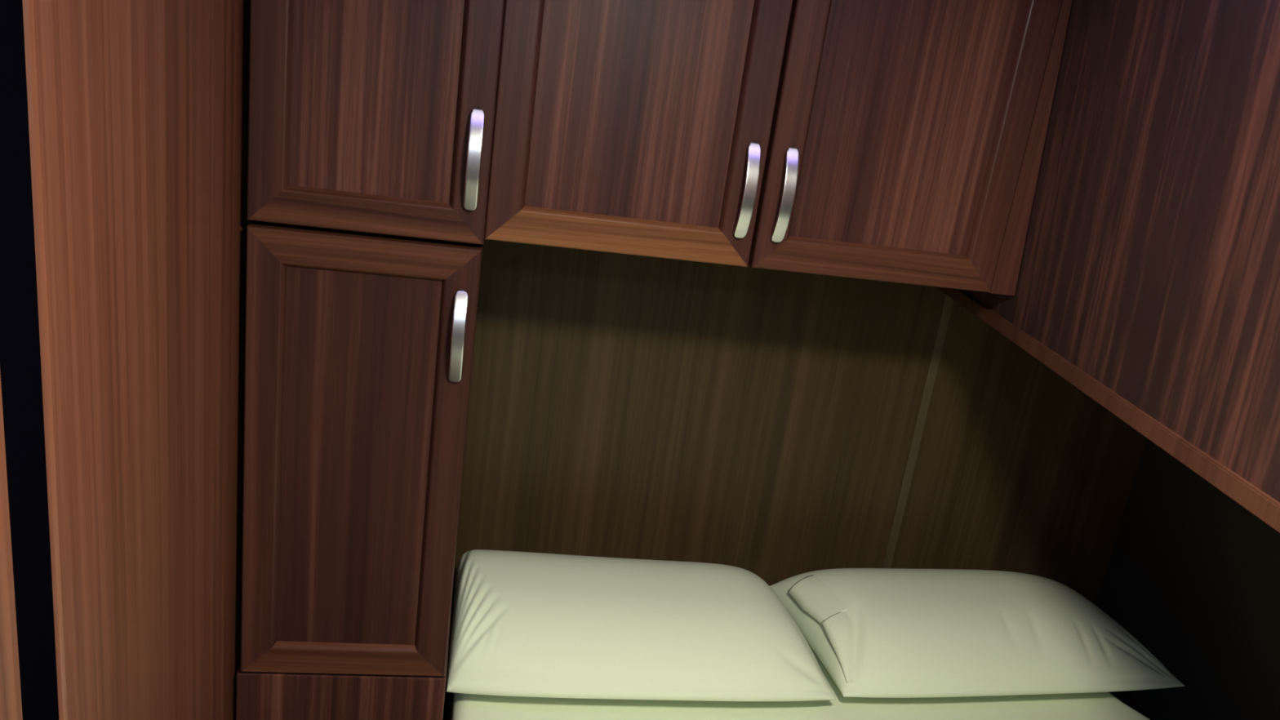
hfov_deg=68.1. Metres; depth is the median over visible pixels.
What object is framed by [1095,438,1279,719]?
wall
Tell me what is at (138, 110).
wall
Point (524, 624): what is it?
pillow
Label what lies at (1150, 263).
upper cabinet
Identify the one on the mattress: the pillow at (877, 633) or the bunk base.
the pillow at (877, 633)
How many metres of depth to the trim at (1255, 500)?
0.92 m
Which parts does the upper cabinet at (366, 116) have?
rail, door, handle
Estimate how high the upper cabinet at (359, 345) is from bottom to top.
0.598 m
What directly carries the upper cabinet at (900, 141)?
attached to the wall at (762, 422)
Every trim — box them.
[0,0,58,719]
[881,294,954,568]
[935,286,1279,533]
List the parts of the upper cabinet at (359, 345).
rail, door, rail, handle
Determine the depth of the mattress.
1.48 m
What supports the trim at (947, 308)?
attached to the wall at (762, 422)
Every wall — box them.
[0,0,258,719]
[442,224,1146,719]
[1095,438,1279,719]
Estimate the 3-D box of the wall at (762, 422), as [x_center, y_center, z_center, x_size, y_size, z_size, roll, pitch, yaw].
[0.065,0.129,1.741,2.010,1.720,0.020,5,17,-10]
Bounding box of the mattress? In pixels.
[450,642,1150,719]
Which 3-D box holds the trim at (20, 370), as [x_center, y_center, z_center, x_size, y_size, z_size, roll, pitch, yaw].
[-0.455,0.370,0.705,0.026,1.720,0.056,5,17,-10]
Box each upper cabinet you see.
[240,221,482,676]
[247,0,504,244]
[484,0,1072,295]
[962,0,1279,502]
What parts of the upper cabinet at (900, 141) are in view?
rail, door, handle, handle, rail, door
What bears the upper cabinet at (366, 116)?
attached to the wall at (138, 110)
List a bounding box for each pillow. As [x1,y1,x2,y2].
[446,549,835,701]
[769,568,1185,697]
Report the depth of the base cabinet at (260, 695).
1.29 m

